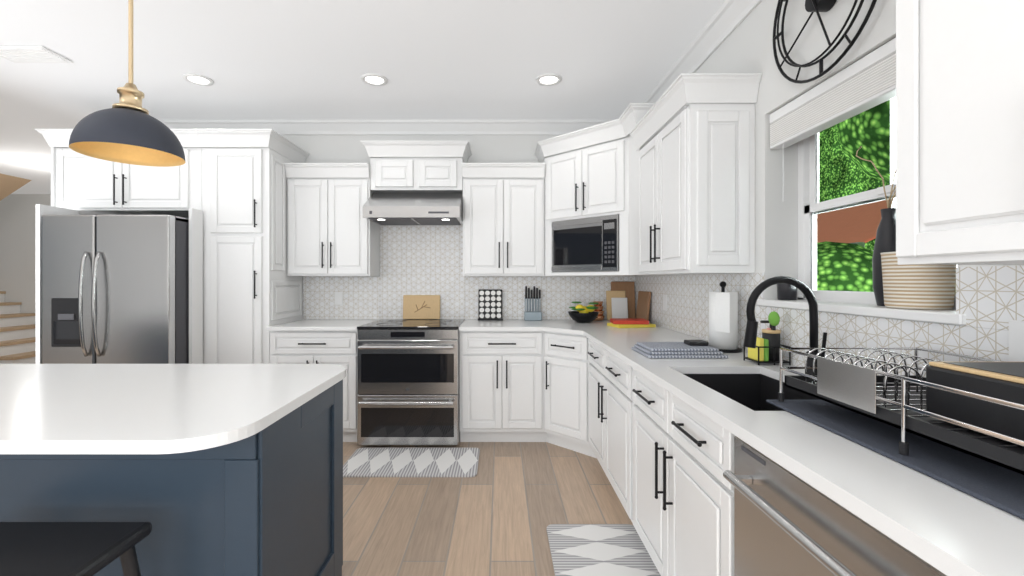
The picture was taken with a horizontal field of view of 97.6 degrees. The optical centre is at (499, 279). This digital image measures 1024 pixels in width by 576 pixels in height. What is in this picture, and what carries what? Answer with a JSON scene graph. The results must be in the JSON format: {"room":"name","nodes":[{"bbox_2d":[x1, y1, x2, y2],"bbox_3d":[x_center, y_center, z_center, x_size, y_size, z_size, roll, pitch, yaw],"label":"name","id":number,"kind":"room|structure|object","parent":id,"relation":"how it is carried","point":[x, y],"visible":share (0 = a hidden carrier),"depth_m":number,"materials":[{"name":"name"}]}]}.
{"room":"kitchen","nodes":[
{"label":"kitchen","id":0,"kind":"room"},
{"bbox_2d":[0,194,50,312],"bbox_3d":[-6.470,-0.075,7.440,6.060,2.680,0.120,0,0,0],"label":"wall","id":1,"kind":"structure","parent":0,"point":[17,247],"depth_m":7.38,"materials":[{"name":"paint"}]},
{"bbox_2d":[0,0,724,193],"bbox_3d":[-3.950,-1.465,2.050,11.100,0.100,11.100,0,0,0],"label":"ceiling","id":2,"kind":"structure","parent":0,"point":[427,59],"depth_m":2.86,"materials":[{"name":"paint"}]},
{"bbox_2d":[0,46,72,62],"bbox_3d":[-2.950,-1.406,2.800,0.380,0.014,0.200,0,0,0],"label":"ceiling vent","id":3,"kind":"object","parent":2,"relation":"in","point":[28,54],"visible":0.98,"depth_m":2.80,"materials":[{"name":"white metal"}]},
{"bbox_2d":[69,0,185,166],"bbox_3d":[-1.170,-0.904,1.420,0.284,1.018,0.284,0,0,0],"label":"pendant lamp","id":4,"kind":"object","parent":2,"relation":"hanging from","point":[127,129],"visible":1,"depth_m":1.39,"materials":[{"name":"metal"}]},
{"bbox_2d":[182,73,213,85],"bbox_3d":[-2.125,-1.409,3.157,0.188,0.008,0.188,0,0,0],"label":"recessed light","id":5,"kind":"object","parent":2,"relation":"in","point":[198,79],"visible":0.98,"depth_m":3.15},
{"bbox_2d":[361,73,387,85],"bbox_3d":[-0.885,-1.409,3.157,0.188,0.008,0.188,0,0,0],"label":"recessed light","id":6,"kind":"object","parent":2,"relation":"in","point":[374,79],"visible":1,"depth_m":3.15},
{"bbox_2d":[535,73,561,85],"bbox_3d":[0.344,-1.409,3.157,0.188,0.008,0.188,0,0,0],"label":"recessed light","id":7,"kind":"object","parent":2,"relation":"in","point":[550,79],"visible":1,"depth_m":3.15,"materials":[{"name":"white plastic"}]},
{"bbox_2d":[183,135,635,319],"bbox_3d":[-0.860,-0.075,4.090,4.920,2.680,0.120,0,0,0],"label":"wall","id":8,"kind":"structure","parent":0,"point":[484,148],"depth_m":4.03,"materials":[{"name":"paint"}]},
{"bbox_2d":[284,163,379,275],"bbox_3d":[-1.423,-0.495,3.839,0.686,0.920,0.378,0,0,0],"label":"upper cabinet","id":9,"kind":"object","parent":8,"relation":"attached to","point":[331,231],"visible":1,"depth_m":3.70,"materials":[{"name":"white wood"}]},
{"bbox_2d":[158,119,629,134],"bbox_3d":[-1.095,-1.359,3.985,4.410,0.108,0.085,0,0,0],"label":"crown molding","id":10,"kind":"structure","parent":8,"relation":"attached to","point":[282,126],"depth_m":3.98,"materials":[{"name":"white wood"}]},
{"bbox_2d":[360,140,471,191],"bbox_3d":[-0.695,-0.941,3.834,0.882,0.388,0.388,0,0,0],"label":"upper cabinet","id":11,"kind":"object","parent":8,"relation":"attached to","point":[415,174],"visible":0.96,"depth_m":3.70,"materials":[{"name":"white wood"}]},
{"bbox_2d":[363,192,462,225],"bbox_3d":[-0.695,-0.613,3.758,0.758,0.260,0.520,0,0,0],"label":"range hood","id":12,"kind":"object","parent":11,"relation":"attached to","point":[413,208],"visible":0.94,"depth_m":3.58,"materials":[{"name":"silver metal"}]},
{"bbox_2d":[303,225,634,318],"bbox_3d":[-0.283,-0.139,4.024,2.970,1.208,0.011,0,0,0],"label":"tile backsplash","id":13,"kind":"structure","parent":8,"relation":"attached to","point":[421,260],"depth_m":4.02,"materials":[{"name":"white tile"}]},
{"bbox_2d":[462,163,544,275],"bbox_3d":[0.028,-0.495,3.839,0.676,0.920,0.378,0,0,0],"label":"upper cabinet","id":14,"kind":"object","parent":8,"relation":"attached to","point":[503,219],"visible":1,"depth_m":3.70,"materials":[{"name":"white wood"}]},
{"bbox_2d":[342,440,632,575],"bbox_3d":[-3.950,1.315,2.050,11.100,0.100,11.100,0,0,0],"label":"floor","id":15,"kind":"structure","parent":0,"point":[503,508],"depth_m":2.44,"materials":[{"name":"brown wood"}]},
{"bbox_2d":[0,173,35,363],"bbox_3d":[-7.616,-0.578,6.400,3.268,3.687,1.940,0,0,0],"label":"stairs","id":16,"kind":"structure","parent":15,"relation":"on","point":[17,337],"depth_m":6.71,"materials":[{"name":"brown wood"}]},
{"bbox_2d":[0,522,151,575],"bbox_3d":[-1.105,0.939,0.980,0.535,0.657,0.406,0,0,0],"label":"stool","id":17,"kind":"object","parent":15,"relation":"on","point":[59,548],"visible":1,"depth_m":1.04,"materials":[{"name":"black plastic"}]},
{"bbox_2d":[42,215,188,363],"bbox_3d":[-2.745,0.405,3.521,0.890,1.720,0.958,0,0,0],"label":"refrigerator","id":18,"kind":"object","parent":15,"relation":"on","point":[115,289],"visible":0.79,"depth_m":3.11,"materials":[{"name":"silver metal"}]},
{"bbox_2d":[35,129,202,363],"bbox_3d":[-2.879,0.065,3.579,1.222,2.400,0.898,0,0,0],"label":"tall cabinet","id":19,"kind":"object","parent":15,"relation":"on","point":[81,184],"visible":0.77,"depth_m":3.42,"materials":[{"name":"white wood"}]},
{"bbox_2d":[0,380,342,575],"bbox_3d":[-2.124,0.826,1.535,2.952,0.879,0.654,0,0,0],"label":"kitchen island","id":20,"kind":"object","parent":15,"relation":"on","point":[220,469],"depth_m":1.22,"materials":[{"name":"blue wood"}]},
{"bbox_2d":[0,364,345,455],"bbox_3d":[-2.145,0.370,1.445,3.070,0.030,0.910,0,0,0],"label":"island countertop","id":21,"kind":"structure","parent":20,"relation":"on","point":[46,409],"depth_m":1.28,"materials":[{"name":"white stone"}]},
{"bbox_2d":[195,129,309,363],"bbox_3d":[-2.000,0.065,3.695,0.576,2.400,0.667,0,0,0],"label":"pantry cabinet","id":22,"kind":"object","parent":15,"relation":"on","point":[252,290],"visible":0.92,"depth_m":3.42,"materials":[{"name":"white wood"}]},
{"bbox_2d":[270,331,358,441],"bbox_3d":[-1.425,0.826,3.724,0.688,0.880,0.609,0,0,0],"label":"base cabinet","id":23,"kind":"object","parent":15,"relation":"on","point":[286,347],"depth_m":3.42,"materials":[{"name":"white wood"}]},
{"bbox_2d":[266,320,375,330],"bbox_3d":[-1.423,0.370,3.707,0.689,0.030,0.643,0,0,0],"label":"countertop","id":24,"kind":"structure","parent":23,"relation":"on","point":[301,325],"depth_m":3.50,"materials":[{"name":"white stone"}]},
{"bbox_2d":[357,319,464,444],"bbox_3d":[-0.695,0.807,3.660,0.766,0.916,0.716,0,0,0],"label":"range oven","id":25,"kind":"object","parent":15,"relation":"on","point":[408,381],"visible":0.98,"depth_m":3.37,"materials":[{"name":"silver metal"}]},
{"bbox_2d":[403,295,439,318],"bbox_3d":[-0.700,0.242,3.998,0.330,0.215,0.038,0,0,0],"label":"cutting board","id":26,"kind":"object","parent":25,"relation":"on","point":[421,306],"visible":1,"depth_m":3.99,"materials":[{"name":"brown wood"}]},
{"bbox_2d":[343,448,479,476],"bbox_3d":[-0.605,1.258,3.110,0.910,0.011,0.480,0,0,0],"label":"area rug","id":27,"kind":"object","parent":15,"relation":"on","point":[411,462],"visible":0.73,"depth_m":3.08,"materials":[{"name":"grey fabric"}]},
{"bbox_2d":[460,331,577,451],"bbox_3d":[0.456,0.826,3.586,1.535,0.880,0.885,0,0,0],"label":"base cabinet","id":28,"kind":"object","parent":15,"relation":"on","point":[516,386],"depth_m":3.42,"materials":[{"name":"white wood"}]},
{"bbox_2d":[459,319,577,334],"bbox_3d":[0.131,0.370,3.577,0.883,0.030,0.903,0,0,0],"label":"countertop","id":29,"kind":"structure","parent":28,"relation":"on","point":[568,326],"depth_m":3.50,"materials":[{"name":"white stone"}]},
{"bbox_2d":[478,289,502,319],"bbox_3d":[-0.085,0.219,3.958,0.220,0.270,0.075,0,0,0],"label":"spice rack","id":30,"kind":"object","parent":29,"relation":"on","point":[490,304],"visible":1,"depth_m":3.92,"materials":[{"name":"black plastic"}]},
{"bbox_2d":[524,286,541,320],"bbox_3d":[0.290,0.204,3.945,0.150,0.300,0.090,0,0,0],"label":"knife block","id":31,"kind":"object","parent":29,"relation":"on","point":[532,312],"visible":1,"depth_m":3.94,"materials":[{"name":"blue plastic"}]},
{"bbox_2d":[578,335,605,473],"bbox_3d":[0.898,0.826,2.875,0.651,0.880,0.619,0,0,0],"label":"base cabinet","id":32,"kind":"object","parent":15,"relation":"on","point":[591,356],"depth_m":3.01,"materials":[{"name":"white wood"}]},
{"bbox_2d":[547,524,660,575],"bbox_3d":[0.463,1.258,1.840,0.455,0.011,0.920,0,0,0],"label":"area rug","id":33,"kind":"object","parent":15,"relation":"on","point":[598,550],"visible":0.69,"depth_m":2.07,"materials":[{"name":"grey fabric"}]},
{"bbox_2d":[606,350,734,558],"bbox_3d":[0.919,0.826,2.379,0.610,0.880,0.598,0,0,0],"label":"base cabinet","id":34,"kind":"object","parent":15,"relation":"on","point":[664,457],"depth_m":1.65,"materials":[{"name":"white wood"}]},
{"bbox_2d":[574,319,1023,575],"bbox_3d":[0.897,0.370,1.704,0.651,0.030,4.648,0,0,0],"label":"countertop","id":35,"kind":"structure","parent":34,"relation":"on","point":[946,529],"depth_m":0.83,"materials":[{"name":"white stone"}]},
{"bbox_2d":[568,301,598,322],"bbox_3d":[0.703,0.267,3.760,0.261,0.174,0.256,0,0,0],"label":"lemon bowl","id":36,"kind":"object","parent":35,"relation":"on","point":[585,314],"visible":1,"depth_m":3.69,"materials":[{"name":"black ceramic"}]},
{"bbox_2d":[593,300,606,320],"bbox_3d":[0.865,0.271,3.950,0.108,0.166,0.108,0,0,-12],"label":"vase","id":37,"kind":"object","parent":35,"relation":"on","point":[600,317],"depth_m":3.91,"materials":[{"name":"brown wood"}]},
{"bbox_2d":[606,282,634,319],"bbox_3d":[1.070,0.184,3.961,0.260,0.340,0.105,0,0,0],"label":"board","id":38,"kind":"object","parent":35,"relation":"on","point":[620,299],"depth_m":3.96,"materials":[{"name":"brown wood"}]},
{"bbox_2d":[607,318,655,327],"bbox_3d":[1.001,0.329,3.420,0.336,0.051,0.257,0,0,0],"label":"books","id":39,"kind":"object","parent":35,"relation":"on","point":[628,323],"visible":1,"depth_m":3.35,"materials":[{"name":"red paper"}]},
{"bbox_2d":[634,290,650,319],"bbox_3d":[1.189,0.224,3.720,0.046,0.260,0.280,0,0,0],"label":"board","id":40,"kind":"object","parent":35,"relation":"on","point":[644,297],"depth_m":3.70,"materials":[{"name":"brown wood"}]},
{"bbox_2d":[631,340,727,357],"bbox_3d":[0.850,0.323,2.155,0.360,0.062,0.270,0,0,0],"label":"dish towels","id":41,"kind":"object","parent":35,"relation":"on","point":[693,349],"visible":1,"depth_m":2.05,"materials":[{"name":"blue fabric"}]},
{"bbox_2d":[709,281,741,352],"bbox_3d":[1.125,0.180,2.245,0.170,0.348,0.201,0,0,0],"label":"paper towel holder","id":42,"kind":"object","parent":35,"relation":"on","point":[723,321],"visible":0.9,"depth_m":2.20,"materials":[{"name":"white paper"}]},
{"bbox_2d":[684,374,820,410],"bbox_3d":[0.880,0.490,1.528,0.404,0.209,0.649,0,0,0],"label":"sink","id":43,"kind":"object","parent":35,"relation":"in","point":[754,392],"visible":0.02,"depth_m":1.84,"materials":[{"name":"black plastic"}]},
{"bbox_2d":[743,311,790,364],"bbox_3d":[1.140,0.243,1.917,0.136,0.222,0.116,0,0,0],"label":"sink caddy","id":44,"kind":"object","parent":35,"relation":"on","point":[767,349],"visible":0.92,"depth_m":1.89,"materials":[{"name":"black metal"}]},
{"bbox_2d":[743,276,826,374],"bbox_3d":[1.024,0.170,1.607,0.283,0.368,0.086,0,0,0],"label":"faucet","id":45,"kind":"object","parent":35,"relation":"on","point":[750,338],"visible":0.79,"depth_m":1.61,"materials":[{"name":"black metal"}]},
{"bbox_2d":[766,400,1023,519],"bbox_3d":[0.988,0.350,0.860,0.435,0.008,0.880,0,0,0],"label":"drying mat","id":46,"kind":"object","parent":35,"relation":"on","point":[997,486],"visible":0.46,"depth_m":0.88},
{"bbox_2d":[778,347,1023,474],"bbox_3d":[0.993,0.258,0.968,0.400,0.174,0.630,0,0,0],"label":"dish rack","id":47,"kind":"object","parent":46,"relation":"on","point":[975,409],"visible":1,"depth_m":0.90,"materials":[{"name":"silver metal"}]},
{"bbox_2d":[723,436,946,575],"bbox_3d":[0.883,0.828,0.880,0.644,0.875,0.596,0,0,0],"label":"dishwasher","id":48,"kind":"object","parent":15,"relation":"on","point":[787,523],"visible":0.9,"depth_m":0.92,"materials":[{"name":"silver metal"}]},
{"bbox_2d":[658,0,1019,324],"bbox_3d":[1.345,-0.075,0.265,0.240,2.680,7.530,0,0,0],"label":"wall","id":49,"kind":"structure","parent":0,"point":[746,46],"depth_m":2.07,"materials":[{"name":"paint"}]},
{"bbox_2d":[534,103,690,275],"bbox_3d":[0.766,-0.585,3.451,0.913,1.100,1.154,0,0,0],"label":"upper cabinet","id":50,"kind":"object","parent":49,"relation":"attached to","point":[599,180],"visible":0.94,"depth_m":3.33,"materials":[{"name":"white wood"}]},
{"bbox_2d":[552,215,618,271],"bbox_3d":[0.765,-0.269,3.576,0.372,0.410,0.605,0,0,-45],"label":"microwave","id":51,"kind":"object","parent":50,"relation":"in","point":[586,245],"visible":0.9,"depth_m":3.42,"materials":[{"name":"silver metal"}]},
{"bbox_2d":[629,73,761,274],"bbox_3d":[1.034,-0.500,2.510,0.378,0.930,0.840,0,0,0],"label":"upper cabinet","id":52,"kind":"object","parent":49,"relation":"attached to","point":[696,188],"visible":1,"depth_m":2.15,"materials":[{"name":"white wood"}]},
{"bbox_2d":[643,0,761,102],"bbox_3d":[1.180,-1.359,0.314,0.085,0.108,7.428,0,0,0],"label":"crown molding","id":53,"kind":"structure","parent":49,"relation":"attached to","point":[728,17],"depth_m":2.53,"materials":[{"name":"white wood"}]},
{"bbox_2d":[773,0,876,83],"bbox_3d":[1.187,-1.045,1.660,0.070,0.582,0.582,0,0,0],"label":"wall clock","id":54,"kind":"object","parent":49,"relation":"attached to","point":[813,6],"visible":1,"depth_m":1.66,"materials":[{"name":"black metal"}]},
{"bbox_2d":[636,265,1023,376],"bbox_3d":[1.218,0.160,1.704,0.011,0.388,4.649,0,0,0],"label":"tile backsplash","id":55,"kind":"structure","parent":49,"relation":"attached to","point":[991,298],"depth_m":1.44,"materials":[{"name":"white tile"}]},
{"bbox_2d":[757,299,965,324],"bbox_3d":[1.288,0.104,1.635,0.171,0.030,0.930,0,0,0],"label":"window sill","id":56,"kind":"structure","parent":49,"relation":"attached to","point":[952,317],"depth_m":1.45,"materials":[{"name":"white wood"}]},
{"bbox_2d":[777,284,796,299],"bbox_3d":[1.275,0.045,1.990,0.080,0.085,0.079,0,0,0],"label":"cup","id":57,"kind":"object","parent":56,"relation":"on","point":[786,292],"visible":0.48,"depth_m":1.96,"materials":[{"name":"grey metal"}]},
{"bbox_2d":[856,146,895,305],"bbox_3d":[1.325,-0.245,1.525,0.090,0.665,0.324,0,0,0],"label":"vase","id":58,"kind":"object","parent":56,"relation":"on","point":[885,240],"visible":0.33,"depth_m":1.52,"materials":[{"name":"black ceramic"}]},
{"bbox_2d":[880,252,956,309],"bbox_3d":[1.296,0.001,1.390,0.178,0.175,0.178,0,0,0],"label":"basket","id":59,"kind":"object","parent":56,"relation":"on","point":[924,287],"visible":0.73,"depth_m":1.33,"materials":[{"name":"beige wicker"}]},
{"bbox_2d":[798,97,955,309],"bbox_3d":[1.398,-0.323,1.635,0.054,0.881,0.866,0,0,0],"label":"window","id":60,"kind":"structure","parent":49,"relation":"in","point":[842,202],"depth_m":1.81,"materials":[{"name":"clear glass"}]},
{"bbox_2d":[770,37,895,201],"bbox_3d":[1.268,-0.553,1.635,0.063,0.416,0.850,0,0,0],"label":"window blind","id":61,"kind":"object","parent":60,"relation":"attached to","point":[865,83],"visible":0.69,"depth_m":1.64,"materials":[{"name":"white fabric"}]},
{"bbox_2d":[896,0,1023,264],"bbox_3d":[1.034,-0.500,0.685,0.378,0.930,0.790,0,0,0],"label":"upper cabinet","id":62,"kind":"object","parent":49,"relation":"attached to","point":[959,132],"visible":1,"depth_m":0.87,"materials":[{"name":"white wood"}]}
]}

